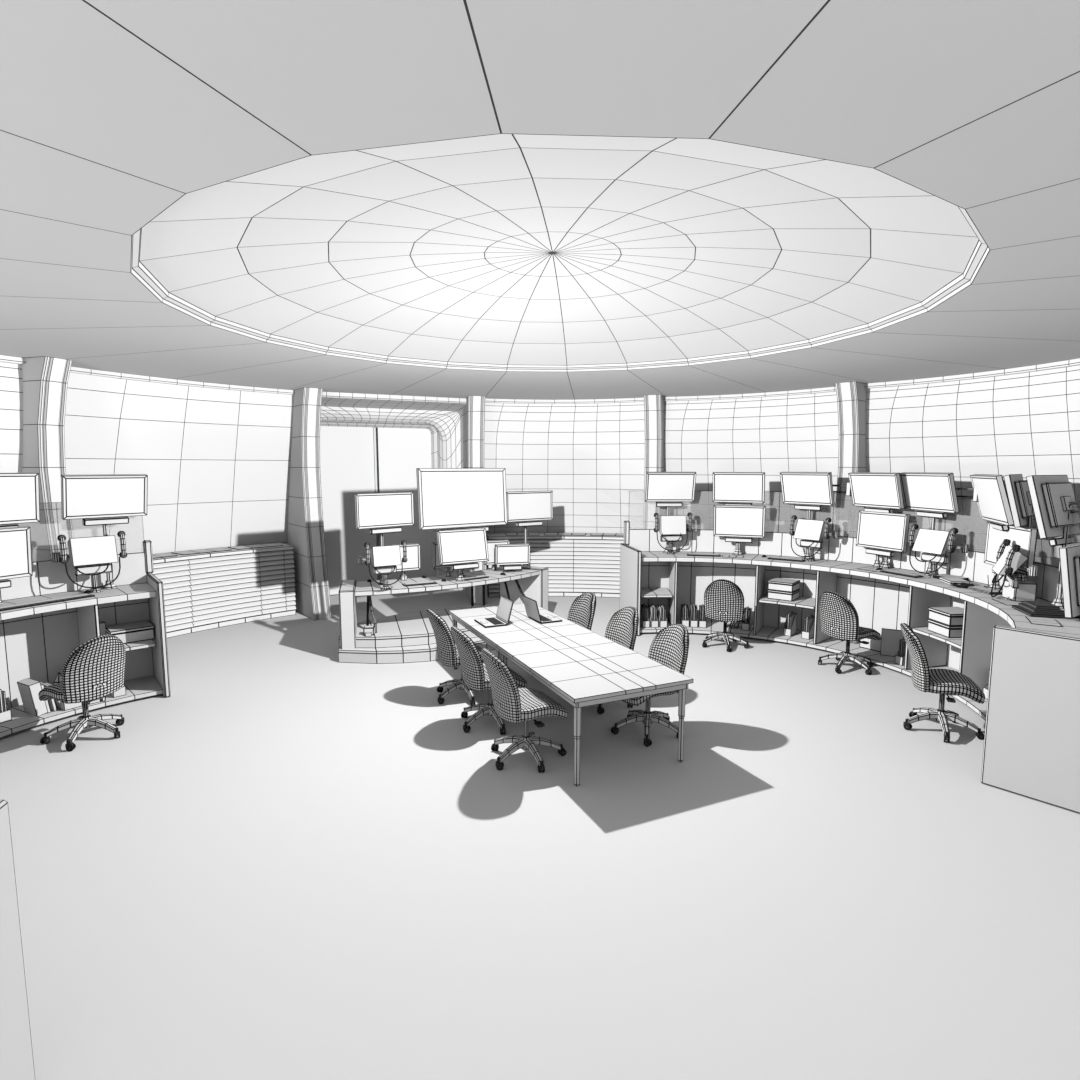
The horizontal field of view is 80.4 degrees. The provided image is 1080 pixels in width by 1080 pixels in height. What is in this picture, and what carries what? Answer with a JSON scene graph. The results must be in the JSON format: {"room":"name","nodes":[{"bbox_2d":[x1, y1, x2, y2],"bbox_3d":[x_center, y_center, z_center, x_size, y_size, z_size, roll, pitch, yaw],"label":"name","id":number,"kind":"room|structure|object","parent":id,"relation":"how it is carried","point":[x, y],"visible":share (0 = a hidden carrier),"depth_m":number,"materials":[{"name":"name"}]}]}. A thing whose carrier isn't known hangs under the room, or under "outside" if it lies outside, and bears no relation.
{"room":"control room","nodes":[
{"label":"control room","id":0,"kind":"room"},
{"bbox_2d":[0,355,25,524],"bbox_3d":[-6.760,-0.072,6.229,1.233,3.838,3.908,0,6,4],"label":"wall","id":1,"kind":"structure","parent":0,"point":[11,376],"depth_m":7.59,"materials":[{"name":"ceramic"}]},
{"bbox_2d":[64,366,294,553],"bbox_3d":[-5.564,-0.473,9.768,1.120,3.838,4.248,5,8,35],"label":"wall","id":2,"kind":"structure","parent":0,"point":[215,457],"depth_m":9.97,"materials":[{"name":"ceramic"}]},
{"bbox_2d":[17,356,73,561],"bbox_3d":[-6.299,-0.275,8.016,1.330,3.838,0.310,2,7,19],"label":"pillar","id":3,"kind":"structure","parent":2,"relation":"attached to","point":[45,378],"depth_m":7.74,"materials":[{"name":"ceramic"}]},
{"bbox_2d":[287,387,331,619],"bbox_3d":[-4.069,-0.626,11.112,0.310,3.838,1.330,-5,8,-38],"label":"pillar","id":4,"kind":"structure","parent":2,"relation":"attached to","point":[305,531],"depth_m":10.81,"materials":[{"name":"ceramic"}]},
{"bbox_2d":[320,391,465,590],"bbox_3d":[-2.996,-0.759,12.282,3.240,3.838,1.530,-3,7,-25],"label":"doorway","id":5,"kind":"structure","parent":2,"relation":"in","point":[443,416],"depth_m":12.48,"materials":[{"name":"ceramic"}]},
{"bbox_2d":[320,426,377,594],"bbox_3d":[-3.899,-0.655,12.735,1.235,3.510,0.050,-3,7,-25],"label":"door","id":6,"kind":"structure","parent":5,"relation":"attached to","point":[347,460],"depth_m":12.72,"materials":[{"name":"ceramic"}]},
{"bbox_2d":[377,427,433,579],"bbox_3d":[-2.735,-0.717,13.276,1.195,3.510,0.050,-3,7,-25],"label":"door","id":7,"kind":"structure","parent":5,"relation":"attached to","point":[400,451],"depth_m":13.18,"materials":[{"name":"ceramic"}]},
{"bbox_2d":[374,428,380,579],"bbox_3d":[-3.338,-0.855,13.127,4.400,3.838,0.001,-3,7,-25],"label":"door gap","id":8,"kind":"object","parent":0,"point":[375,429],"depth_m":13.06,"materials":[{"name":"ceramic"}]},
{"bbox_2d":[0,590,1079,1079],"bbox_3d":[0.109,1.884,6.016,17.600,0.001,17.600,0,6,0],"label":"floor","id":9,"kind":"structure","parent":0,"point":[293,861],"depth_m":3.91,"materials":[{"name":"ceramic"}]},
{"bbox_2d":[38,635,125,751],"bbox_3d":[-4.283,1.361,6.051,0.739,1.030,0.641,3,7,26],"label":"office chair","id":10,"kind":"object","parent":9,"relation":"on","point":[94,670],"visible":1,"depth_m":5.87,"materials":[{"name":"ceramic"}]},
{"bbox_2d":[0,540,170,1079],"bbox_3d":[-4.335,0.999,4.149,2.792,2.180,7.045,-3,7,-25],"label":"curved desk","id":11,"kind":"object","parent":9,"relation":"on","point":[36,642],"visible":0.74,"depth_m":6.73,"materials":[{"name":"white ceramic"}]},
{"bbox_2d":[0,702,11,723],"bbox_3d":[-5.338,1.622,6.274,0.268,0.300,0.110,3,7,23],"label":"magazine file","id":12,"kind":"object","parent":11,"relation":"on","point":[5,716],"visible":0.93,"depth_m":6.24,"materials":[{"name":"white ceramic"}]},
{"bbox_2d":[0,526,32,588],"bbox_3d":[-5.365,0.280,6.117,0.226,0.765,0.800,3,7,25],"label":"monitor","id":13,"kind":"object","parent":11,"relation":"on","point":[15,542],"visible":1,"depth_m":6.30,"materials":[{"name":"white plastic"}]},
{"bbox_2d":[0,473,39,604],"bbox_3d":[-5.352,-0.001,6.223,0.234,1.298,0.820,3,7,25],"label":"monitor","id":14,"kind":"object","parent":11,"relation":"on","point":[19,492],"visible":0.85,"depth_m":6.35,"materials":[{"name":"white plastic"}]},
{"bbox_2d":[17,678,47,715],"bbox_3d":[-5.112,1.585,6.441,0.240,0.351,0.146,4,7,29],"label":"binder","id":15,"kind":"object","parent":11,"relation":"on","point":[29,689],"visible":0.97,"depth_m":6.39,"materials":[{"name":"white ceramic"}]},
{"bbox_2d":[0,593,94,610],"bbox_3d":[-4.984,0.625,6.356,0.150,0.024,0.950,4,7,30],"label":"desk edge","id":16,"kind":"object","parent":11,"relation":"on","point":[80,596],"visible":1,"depth_m":6.36,"materials":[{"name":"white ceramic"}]},
{"bbox_2d":[40,681,56,711],"bbox_3d":[-5.052,1.602,6.549,0.240,0.282,0.069,4,8,31],"label":"booklet","id":17,"kind":"object","parent":11,"relation":"on","point":[52,704],"visible":0.27,"depth_m":6.50,"materials":[{"name":"white ceramic"}]},
{"bbox_2d":[61,701,81,710],"bbox_3d":[-4.851,1.689,6.614,0.100,0.090,0.160,4,8,34],"label":"block","id":18,"kind":"object","parent":11,"relation":"on","point":[64,706],"visible":0.5,"depth_m":6.56,"materials":[{"name":"white ceramic"}]},
{"bbox_2d":[0,583,156,620],"bbox_3d":[-4.346,0.924,4.136,2.667,0.070,6.440,-3,7,-25],"label":"countertop","id":19,"kind":"structure","parent":11,"relation":"on","point":[143,590],"depth_m":6.68,"materials":[{"name":"white ceramic"}]},
{"bbox_2d":[0,675,162,737],"bbox_3d":[-4.346,2.027,4.261,2.667,0.050,6.440,-3,7,-25],"label":"shelf","id":20,"kind":"object","parent":11,"relation":"attached to","point":[137,686],"depth_m":6.68,"materials":[{"name":"white ceramic"}]},
{"bbox_2d":[52,531,126,592],"bbox_3d":[-4.836,0.247,6.896,0.665,0.655,0.272,-5,8,-38],"label":"terminal","id":21,"kind":"object","parent":11,"relation":"on","point":[92,556],"visible":1,"depth_m":6.87,"materials":[{"name":"white ceramic"}]},
{"bbox_2d":[61,474,147,588],"bbox_3d":[-4.790,-0.086,7.077,0.257,1.274,0.800,5,8,39],"label":"monitor","id":22,"kind":"object","parent":11,"relation":"on","point":[100,499],"visible":0.92,"depth_m":6.99,"materials":[{"name":"white ceramic"}]},
{"bbox_2d":[111,685,125,697],"bbox_3d":[-4.596,1.644,6.967,0.100,0.100,0.120,6,9,43],"label":"block","id":23,"kind":"object","parent":11,"relation":"on","point":[121,692],"visible":0.6,"depth_m":6.94,"materials":[{"name":"white ceramic"}]},
{"bbox_2d":[105,620,154,643],"bbox_3d":[-4.650,1.050,7.245,0.430,0.160,0.350,-6,9,-43],"label":"storage box","id":24,"kind":"object","parent":11,"relation":"on","point":[131,632],"visible":0.75,"depth_m":7.15,"materials":[{"name":"white ceramic"}]},
{"bbox_2d":[106,628,154,643],"bbox_3d":[-4.650,1.067,7.247,0.420,0.125,0.340,-6,9,-43],"label":"tray","id":25,"kind":"object","parent":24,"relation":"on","point":[130,635],"depth_m":7.12,"materials":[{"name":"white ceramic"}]},
{"bbox_2d":[124,640,155,650],"bbox_3d":[-4.660,1.161,7.153,0.590,0.040,0.607,-6,9,-44],"label":"shelf","id":26,"kind":"object","parent":11,"relation":"attached to","point":[147,643],"depth_m":7.05,"materials":[{"name":"white ceramic"}]},
{"bbox_2d":[152,542,295,637],"bbox_3d":[-5.556,0.823,9.947,0.882,1.222,3.681,5,8,35],"label":"radiator","id":27,"kind":"object","parent":9,"relation":"on","point":[210,588],"visible":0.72,"depth_m":10.28,"materials":[{"name":"white ceramic"}]},
{"bbox_2d":[153,542,293,563],"bbox_3d":[-5.556,0.257,9.883,0.882,0.060,3.681,5,8,35],"label":"ledge","id":28,"kind":"structure","parent":27,"relation":"on","point":[286,547],"depth_m":10.19,"materials":[{"name":"white ceramic"}]},
{"bbox_2d":[338,606,494,663],"bbox_3d":[-1.429,1.345,9.345,3.068,0.320,1.568,-4,7,-29],"label":"dais","id":29,"kind":"object","parent":9,"relation":"on","point":[406,637],"visible":0.46,"depth_m":8.55,"materials":[{"name":"white ceramic"}]},
{"bbox_2d":[363,626,374,636],"bbox_3d":[-2.289,1.218,8.557,0.140,0.110,0.160,-1,7,-8],"label":"foot pedal","id":30,"kind":"object","parent":29,"relation":"on","point":[368,631],"visible":1,"depth_m":8.52,"materials":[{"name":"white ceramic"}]},
{"bbox_2d":[339,565,547,648],"bbox_3d":[-1.385,1.004,9.553,3.376,0.950,1.103,-5,8,-35],"label":"control console","id":31,"kind":"object","parent":9,"relation":"on","point":[531,582],"visible":0.75,"depth_m":9.17,"materials":[{"name":"white ceramic"}]},
{"bbox_2d":[357,540,406,589],"bbox_3d":[-2.077,0.342,8.482,0.646,0.657,0.268,-3,7,-21],"label":"terminal","id":32,"kind":"object","parent":31,"relation":"on","point":[384,559],"visible":1,"depth_m":8.46,"materials":[{"name":"white ceramic"}]},
{"bbox_2d":[354,492,413,584],"bbox_3d":[-2.176,-0.016,8.874,0.217,1.280,0.890,6,9,45],"label":"monitor","id":33,"kind":"object","parent":31,"relation":"on","point":[378,511],"visible":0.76,"depth_m":8.75,"materials":[{"name":"white plastic"}]},
{"bbox_2d":[396,543,420,580],"bbox_3d":[-1.953,0.321,9.212,0.420,0.535,0.183,-4,7,-30],"label":"monitor","id":34,"kind":"object","parent":31,"relation":"on","point":[413,562],"visible":0.68,"depth_m":9.18,"materials":[{"name":"white ceramic"}]},
{"bbox_2d":[402,581,436,586],"bbox_3d":[-1.681,0.609,8.938,0.460,0.024,0.150,-3,7,-27],"label":"keyboard","id":35,"kind":"object","parent":31,"relation":"on","point":[425,582],"visible":1,"depth_m":8.89,"materials":[{"name":"white ceramic"}]},
{"bbox_2d":[355,566,539,595],"bbox_3d":[-1.355,0.594,9.464,2.983,0.065,1.000,-5,8,-35],"label":"countertop","id":36,"kind":"structure","parent":31,"relation":"on","point":[362,588],"depth_m":9.17,"materials":[{"name":"white ceramic"}]},
{"bbox_2d":[432,542,468,576],"bbox_3d":[-1.353,0.282,9.550,0.560,0.535,0.183,-4,7,-30],"label":"monitor","id":37,"kind":"object","parent":31,"relation":"on","point":[435,557],"visible":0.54,"depth_m":9.37,"materials":[{"name":"white ceramic"}]},
{"bbox_2d":[416,468,506,576],"bbox_3d":[-1.150,-0.251,9.461,1.460,1.615,0.239,-5,8,-37],"label":"monitor","id":38,"kind":"object","parent":31,"relation":"on","point":[456,498],"visible":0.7,"depth_m":9.32,"materials":[{"name":"white ceramic"}]},
{"bbox_2d":[436,528,488,581],"bbox_3d":[-1.115,0.221,9.129,0.750,0.751,0.278,-4,8,-33],"label":"monitor","id":39,"kind":"object","parent":31,"relation":"on","point":[459,547],"visible":1,"depth_m":9.05,"materials":[{"name":"white plastic"}]},
{"bbox_2d":[484,539,509,569],"bbox_3d":[-0.708,0.239,10.152,0.420,0.485,0.183,-3,7,-26],"label":"monitor","id":40,"kind":"object","parent":31,"relation":"on","point":[491,543],"visible":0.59,"depth_m":10.04,"materials":[{"name":"white plastic"}]},
{"bbox_2d":[495,543,529,571],"bbox_3d":[-0.443,0.276,9.988,0.550,0.448,0.219,-2,7,-14],"label":"monitor","id":41,"kind":"object","parent":31,"relation":"on","point":[511,556],"visible":1,"depth_m":9.90,"materials":[{"name":"white ceramic"}]},
{"bbox_2d":[506,491,552,565],"bbox_3d":[-0.214,-0.176,10.436,0.900,1.245,0.218,-5,8,-35],"label":"monitor","id":42,"kind":"object","parent":31,"relation":"on","point":[532,506],"visible":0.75,"depth_m":10.33,"materials":[{"name":"white ceramic"}]},
{"bbox_2d":[427,609,483,705],"bbox_3d":[-0.871,1.245,7.075,0.739,1.030,0.641,-3,7,-26],"label":"office chair","id":43,"kind":"object","parent":9,"relation":"on","point":[448,655],"visible":0.68,"depth_m":6.87,"materials":[{"name":"ceramic"}]},
{"bbox_2d":[451,626,526,734],"bbox_3d":[-0.505,1.330,6.329,0.739,1.030,0.641,-3,7,-26],"label":"office chair","id":44,"kind":"object","parent":9,"relation":"on","point":[475,676],"visible":0.71,"depth_m":6.14,"materials":[{"name":"ceramic"}]},
{"bbox_2d":[481,648,567,772],"bbox_3d":[-0.138,1.416,5.566,0.739,1.030,0.641,-3,7,-26],"label":"office chair","id":45,"kind":"object","parent":9,"relation":"on","point":[513,704],"visible":1,"depth_m":5.42,"materials":[{"name":"ceramic"}]},
{"bbox_2d":[486,533,623,597],"bbox_3d":[0.486,0.491,12.870,3.254,1.222,0.844,0,6,3],"label":"radiator","id":46,"kind":"object","parent":9,"relation":"on","point":[577,564],"visible":0.66,"depth_m":12.61,"materials":[{"name":"white ceramic"}]},
{"bbox_2d":[486,533,623,539],"bbox_3d":[0.486,-0.075,12.806,3.254,0.060,0.844,0,6,3],"label":"countertop","id":47,"kind":"structure","parent":46,"relation":"on","point":[490,536],"depth_m":12.53,"materials":[{"name":"white ceramic"}]},
{"bbox_2d":[449,603,692,786],"bbox_3d":[0.080,1.415,6.822,1.150,0.750,3.420,-3,7,-24],"label":"meeting table","id":48,"kind":"object","parent":9,"relation":"on","point":[583,667],"visible":0.75,"depth_m":5.97,"materials":[{"name":"white ceramic"}]},
{"bbox_2d":[474,595,513,627],"bbox_3d":[-0.537,0.826,7.431,0.351,0.277,0.380,-3,7,-25],"label":"laptop","id":49,"kind":"object","parent":48,"relation":"on","point":[505,605],"visible":1,"depth_m":7.43,"materials":[{"name":"white ceramic"}]},
{"bbox_2d":[522,595,561,623],"bbox_3d":[0.024,0.808,7.586,0.351,0.277,0.380,-3,7,-26],"label":"laptop","id":50,"kind":"object","parent":48,"relation":"on","point":[531,606],"visible":1,"depth_m":7.52,"materials":[{"name":"white ceramic"}]},
{"bbox_2d":[567,592,595,629],"bbox_3d":[0.313,1.165,7.777,0.739,1.030,0.641,-3,7,-25],"label":"office chair","id":51,"kind":"object","parent":9,"relation":"on","point":[582,609],"visible":0.2,"depth_m":7.81,"materials":[{"name":"ceramic"}]},
{"bbox_2d":[597,607,638,713],"bbox_3d":[0.698,1.259,6.952,0.739,1.030,0.641,-3,7,-25],"label":"office chair","id":52,"kind":"object","parent":9,"relation":"on","point":[622,628],"visible":0.32,"depth_m":6.97,"materials":[{"name":"ceramic"}]},
{"bbox_2d":[611,624,688,746],"bbox_3d":[1.058,1.347,6.177,0.739,1.030,0.641,-3,7,-25],"label":"office chair","id":53,"kind":"object","parent":9,"relation":"on","point":[669,647],"visible":0.55,"depth_m":6.14,"materials":[{"name":"ceramic"}]},
{"bbox_2d":[702,579,749,651],"bbox_3d":[2.663,1.015,9.105,0.641,1.030,0.739,3,7,24],"label":"office chair","id":54,"kind":"object","parent":9,"relation":"on","point":[723,599],"visible":1,"depth_m":8.87,"materials":[{"name":"ceramic"}]},
{"bbox_2d":[619,521,1079,813],"bbox_3d":[3.733,0.575,7.884,2.666,2.180,6.957,-3,7,-25],"label":"curved desk","id":55,"kind":"object","parent":9,"relation":"on","point":[1030,711],"depth_m":7.81,"materials":[{"name":"white ceramic"}]},
{"bbox_2d":[648,605,658,627],"bbox_3d":[1.776,1.195,10.031,0.110,0.300,0.268,0,6,-2],"label":"magazine file","id":56,"kind":"object","parent":55,"relation":"on","point":[653,624],"visible":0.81,"depth_m":9.92,"materials":[{"name":"white ceramic"}]},
{"bbox_2d":[641,588,672,597],"bbox_3d":[1.768,0.829,10.079,0.589,0.040,0.615,0,6,0],"label":"shelf","id":57,"kind":"object","parent":55,"relation":"attached to","point":[645,592],"depth_m":9.97,"materials":[{"name":"white ceramic"}]},
{"bbox_2d":[657,605,666,627],"bbox_3d":[1.919,1.195,10.034,0.110,0.300,0.268,0,6,1],"label":"magazine file","id":58,"kind":"object","parent":55,"relation":"on","point":[662,624],"visible":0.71,"depth_m":9.95,"materials":[{"name":"white ceramic"}]},
{"bbox_2d":[645,472,695,552],"bbox_3d":[2.031,-0.428,10.054,0.760,1.284,0.269,0,6,1],"label":"monitor","id":59,"kind":"object","parent":55,"relation":"on","point":[667,489],"visible":0.82,"depth_m":9.95,"materials":[{"name":"white ceramic"}]},
{"bbox_2d":[654,512,691,553],"bbox_3d":[2.087,-0.102,9.971,0.665,0.655,0.262,-2,7,-18],"label":"terminal","id":60,"kind":"object","parent":55,"relation":"on","point":[671,529],"visible":1,"depth_m":9.91,"materials":[{"name":"white ceramic"}]},
{"bbox_2d":[713,472,764,554],"bbox_3d":[3.049,-0.402,9.844,0.760,1.279,0.244,3,7,25],"label":"monitor","id":61,"kind":"object","parent":55,"relation":"on","point":[739,488],"visible":0.93,"depth_m":9.73,"materials":[{"name":"white ceramic"}]},
{"bbox_2d":[713,504,765,554],"bbox_3d":[3.065,-0.152,9.846,0.750,0.782,0.242,3,7,22],"label":"monitor","id":62,"kind":"object","parent":55,"relation":"on","point":[736,523],"visible":1,"depth_m":9.77,"materials":[{"name":"white ceramic"}]},
{"bbox_2d":[767,589,799,601],"bbox_3d":[3.629,0.802,9.534,0.370,0.135,0.350,5,8,38],"label":"storage box","id":63,"kind":"object","parent":55,"relation":"on","point":[772,594],"visible":0.79,"depth_m":9.40,"materials":[{"name":"white ceramic"}]},
{"bbox_2d":[768,578,799,591],"bbox_3d":[3.629,0.667,9.519,0.370,0.135,0.350,5,8,38],"label":"storage box","id":64,"kind":"object","parent":63,"relation":"on","point":[778,584],"visible":1,"depth_m":9.42,"materials":[{"name":"white ceramic"}]},
{"bbox_2d":[767,557,804,561],"bbox_3d":[3.611,0.282,9.377,0.500,0.024,0.150,5,8,36],"label":"keyboard","id":65,"kind":"object","parent":55,"relation":"on","point":[771,558],"visible":1,"depth_m":9.33,"materials":[{"name":"white ceramic"}]},
{"bbox_2d":[759,593,814,608],"bbox_3d":[3.729,0.900,9.449,0.946,0.040,0.620,5,8,38],"label":"shelf","id":66,"kind":"object","parent":55,"relation":"attached to","point":[804,600],"depth_m":9.34,"materials":[{"name":"white ceramic"}]},
{"bbox_2d":[783,613,796,635],"bbox_3d":[3.723,1.254,9.516,0.110,0.300,0.268,5,8,37],"label":"magazine file","id":67,"kind":"object","parent":55,"relation":"on","point":[786,632],"visible":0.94,"depth_m":9.45,"materials":[{"name":"white ceramic"}]},
{"bbox_2d":[801,616,814,639],"bbox_3d":[3.933,1.274,9.341,0.110,0.300,0.268,6,9,42],"label":"magazine file","id":68,"kind":"object","parent":55,"relation":"on","point":[805,635],"visible":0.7,"depth_m":9.27,"materials":[{"name":"white ceramic"}]},
{"bbox_2d":[640,620,986,720],"bbox_3d":[3.317,1.652,7.569,3.781,0.050,5.796,0,6,0],"label":"shelf","id":69,"kind":"object","parent":55,"relation":"attached to","point":[771,632],"depth_m":9.13,"materials":[{"name":"white ceramic"}]},
{"bbox_2d":[789,515,838,561],"bbox_3d":[3.913,-0.015,9.207,0.272,0.654,0.663,-6,9,-42],"label":"terminal","id":70,"kind":"object","parent":55,"relation":"on","point":[812,532],"visible":1,"depth_m":9.17,"materials":[{"name":"white plastic"}]},
{"bbox_2d":[780,472,851,559],"bbox_3d":[3.970,-0.342,9.285,0.333,1.286,0.928,-5,8,-39],"label":"monitor","id":71,"kind":"object","parent":55,"relation":"on","point":[809,491],"visible":0.85,"depth_m":9.23,"materials":[{"name":"white ceramic"}]},
{"bbox_2d":[642,552,1079,637],"bbox_3d":[3.745,0.499,7.881,2.539,0.070,6.355,-3,7,-25],"label":"countertop","id":72,"kind":"structure","parent":55,"relation":"on","point":[1015,618],"depth_m":7.96,"materials":[{"name":"white ceramic"}]},
{"bbox_2d":[859,637,880,651],"bbox_3d":[4.580,1.397,8.745,0.200,0.190,0.320,-4,8,-33],"label":"crate","id":73,"kind":"object","parent":55,"relation":"on","point":[875,645],"visible":0.3,"depth_m":8.68,"materials":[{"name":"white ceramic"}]},
{"bbox_2d":[848,472,903,567],"bbox_3d":[4.538,-0.267,8.629,0.267,1.284,0.800,-2,7,-18],"label":"monitor","id":74,"kind":"object","parent":55,"relation":"on","point":[874,491],"visible":0.96,"depth_m":8.54,"materials":[{"name":"white ceramic"}]},
{"bbox_2d":[856,511,909,568],"bbox_3d":[4.623,0.005,8.571,0.229,0.757,0.745,-2,7,-21],"label":"monitor","id":75,"kind":"object","parent":55,"relation":"on","point":[877,530],"visible":0.99,"depth_m":8.50,"materials":[{"name":"white plastic"}]},
{"bbox_2d":[880,628,903,656],"bbox_3d":[4.638,1.348,8.418,0.260,0.360,0.072,4,7,30],"label":"board","id":76,"kind":"object","parent":55,"relation":"on","point":[890,638],"visible":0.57,"depth_m":8.40,"materials":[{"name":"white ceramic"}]},
{"bbox_2d":[895,651,904,665],"bbox_3d":[4.646,1.416,8.086,0.268,0.300,0.110,-2,7,-19],"label":"magazine file","id":77,"kind":"object","parent":55,"relation":"on","point":[899,660],"visible":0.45,"depth_m":8.04,"materials":[{"name":"white ceramic"}]},
{"bbox_2d":[880,570,922,577],"bbox_3d":[4.577,0.427,8.101,0.150,0.024,0.500,-3,7,-22],"label":"keyboard","id":78,"kind":"object","parent":55,"relation":"on","point":[883,571],"visible":1,"depth_m":8.04,"materials":[{"name":"white ceramic"}]},
{"bbox_2d":[912,627,961,648],"bbox_3d":[4.872,1.131,7.414,0.621,0.040,0.969,-1,7,-6],"label":"shelf","id":79,"kind":"object","parent":55,"relation":"attached to","point":[956,642],"depth_m":7.38,"materials":[{"name":"white ceramic"}]},
{"bbox_2d":[908,524,968,577],"bbox_3d":[4.832,0.146,7.830,0.274,0.643,0.663,-3,7,-26],"label":"terminal","id":80,"kind":"object","parent":55,"relation":"on","point":[938,543],"visible":0.98,"depth_m":7.79,"materials":[{"name":"white plastic"}]},
{"bbox_2d":[900,472,978,574],"bbox_3d":[4.906,-0.191,7.939,0.330,1.289,0.960,-1,7,-10],"label":"monitor","id":81,"kind":"object","parent":55,"relation":"on","point":[933,495],"visible":0.78,"depth_m":7.89,"materials":[{"name":"white ceramic"}]},
{"bbox_2d":[928,619,962,637],"bbox_3d":[4.840,1.032,7.494,0.370,0.140,0.370,-1,6,-5],"label":"storage box","id":82,"kind":"object","parent":55,"relation":"on","point":[942,629],"visible":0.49,"depth_m":7.37,"materials":[{"name":"white ceramic"}]},
{"bbox_2d":[928,607,963,625],"bbox_3d":[4.840,0.891,7.478,0.370,0.140,0.370,-1,6,-5],"label":"storage box","id":83,"kind":"object","parent":82,"relation":"on","point":[950,616],"visible":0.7,"depth_m":7.41,"materials":[{"name":"white ceramic"}]},
{"bbox_2d":[939,577,969,584],"bbox_3d":[4.852,0.484,7.487,0.200,0.050,0.300,1,7,10],"label":"ring binder","id":84,"kind":"object","parent":55,"relation":"on","point":[948,580],"visible":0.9,"depth_m":7.46,"materials":[{"name":"white ceramic"}]},
{"bbox_2d":[966,586,1001,594],"bbox_3d":[4.869,0.550,6.995,0.160,0.030,0.360,0,6,-2],"label":"folder","id":85,"kind":"object","parent":55,"relation":"on","point":[981,589],"visible":0.85,"depth_m":6.96,"materials":[{"name":"white ceramic"}]},
{"bbox_2d":[970,474,1013,589],"bbox_3d":[5.024,-0.088,7.099,0.281,1.274,0.950,2,7,20],"label":"monitor","id":86,"kind":"object","parent":55,"relation":"on","point":[993,505],"visible":0.81,"depth_m":6.97,"materials":[{"name":"white ceramic"}]},
{"bbox_2d":[984,522,1037,576],"bbox_3d":[5.107,0.208,6.869,0.218,0.737,0.860,1,7,10],"label":"monitor","id":87,"kind":"object","parent":55,"relation":"on","point":[1026,537],"visible":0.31,"depth_m":6.73,"materials":[{"name":"white plastic"}]},
{"bbox_2d":[991,539,1037,600],"bbox_3d":[4.780,0.317,6.507,0.287,0.602,0.662,2,7,20],"label":"telephone","id":88,"kind":"object","parent":55,"relation":"on","point":[1008,562],"visible":0.97,"depth_m":6.37,"materials":[{"name":"white ceramic"}]},
{"bbox_2d":[1003,474,1034,576],"bbox_3d":[5.052,-0.048,6.721,0.620,1.279,0.273,-6,9,-44],"label":"monitor","id":89,"kind":"object","parent":55,"relation":"on","point":[1017,489],"visible":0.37,"depth_m":6.52,"materials":[{"name":"white ceramic"}]},
{"bbox_2d":[1002,574,1036,601],"bbox_3d":[4.901,0.481,6.534,0.200,0.270,0.240,1,7,10],"label":"speaker unit","id":90,"kind":"object","parent":55,"relation":"on","point":[1027,590],"visible":0.78,"depth_m":6.43,"materials":[{"name":"white ceramic"}]},
{"bbox_2d":[1012,601,1071,618],"bbox_3d":[4.671,0.637,5.957,0.320,0.090,0.400,2,7,15],"label":"stack","id":91,"kind":"object","parent":55,"relation":"on","point":[1044,609],"visible":0.9,"depth_m":5.84,"materials":[{"name":"grey paper"}]},
{"bbox_2d":[1026,475,1079,608],"bbox_3d":[5.090,0.010,6.219,0.920,1.278,0.345,-4,8,-31],"label":"monitor","id":92,"kind":"object","parent":55,"relation":"on","point":[1056,512],"visible":0.84,"depth_m":6.06,"materials":[{"name":"white plastic"}]},
{"bbox_2d":[1059,544,1079,618],"bbox_3d":[5.008,0.401,5.823,0.800,0.706,0.251,-4,8,-33],"label":"monitor","id":93,"kind":"object","parent":55,"relation":"on","point":[1070,555],"visible":0.86,"depth_m":5.66,"materials":[{"name":"white ceramic"}]},
{"bbox_2d":[818,591,880,674],"bbox_3d":[3.916,1.129,8.098,0.739,1.030,0.641,-3,7,-27],"label":"office chair","id":94,"kind":"object","parent":9,"relation":"on","point":[839,618],"visible":1,"depth_m":7.95,"materials":[{"name":"ceramic"}]},
{"bbox_2d":[900,623,984,742],"bbox_3d":[3.876,1.347,6.180,0.739,1.030,0.641,3,7,22],"label":"office chair","id":95,"kind":"object","parent":9,"relation":"on","point":[942,682],"visible":1,"depth_m":6.08,"materials":[{"name":"ceramic"}]},
{"bbox_2d":[0,0,1079,398],"bbox_3d":[0.109,-2.205,5.552,17.540,0.554,17.540,0,6,0],"label":"ceiling","id":96,"kind":"structure","parent":0,"point":[496,199],"depth_m":3.37,"materials":[{"name":"ceramic"}]},
{"bbox_2d":[484,397,644,533],"bbox_3d":[0.501,-0.794,12.593,3.826,3.838,1.324,0,6,0],"label":"wall","id":97,"kind":"structure","parent":0,"point":[590,453],"depth_m":12.52,"materials":[{"name":"ceramic"}]},
{"bbox_2d":[463,396,487,604],"bbox_3d":[-1.267,-0.772,12.401,0.310,3.838,1.330,-1,7,-12],"label":"trim","id":98,"kind":"structure","parent":97,"relation":"attached to","point":[474,409],"depth_m":11.92,"materials":[{"name":"ceramic"}]},
{"bbox_2d":[643,394,664,528],"bbox_3d":[2.194,-0.751,12.215,0.310,3.838,1.330,2,7,18],"label":"trim","id":99,"kind":"structure","parent":97,"relation":"attached to","point":[653,404],"depth_m":11.73,"materials":[{"name":"ceramic"}]},
{"bbox_2d":[663,386,838,532],"bbox_3d":[3.848,-0.675,11.542,3.882,3.838,1.231,4,8,33],"label":"wall","id":100,"kind":"structure","parent":0,"point":[771,433],"depth_m":11.52,"materials":[{"name":"ceramic"}]},
{"bbox_2d":[833,381,865,536],"bbox_3d":[5.103,-0.541,10.363,1.330,3.838,0.310,-6,9,-42],"label":"trim","id":101,"kind":"structure","parent":100,"relation":"attached to","point":[851,396],"depth_m":9.99,"materials":[{"name":"ceramic"}]},
{"bbox_2d":[865,358,1079,566],"bbox_3d":[6.239,-0.376,8.910,1.233,3.838,3.895,-3,7,-27],"label":"wall","id":102,"kind":"structure","parent":0,"point":[1024,420],"depth_m":8.99,"materials":[{"name":"ceramic"}]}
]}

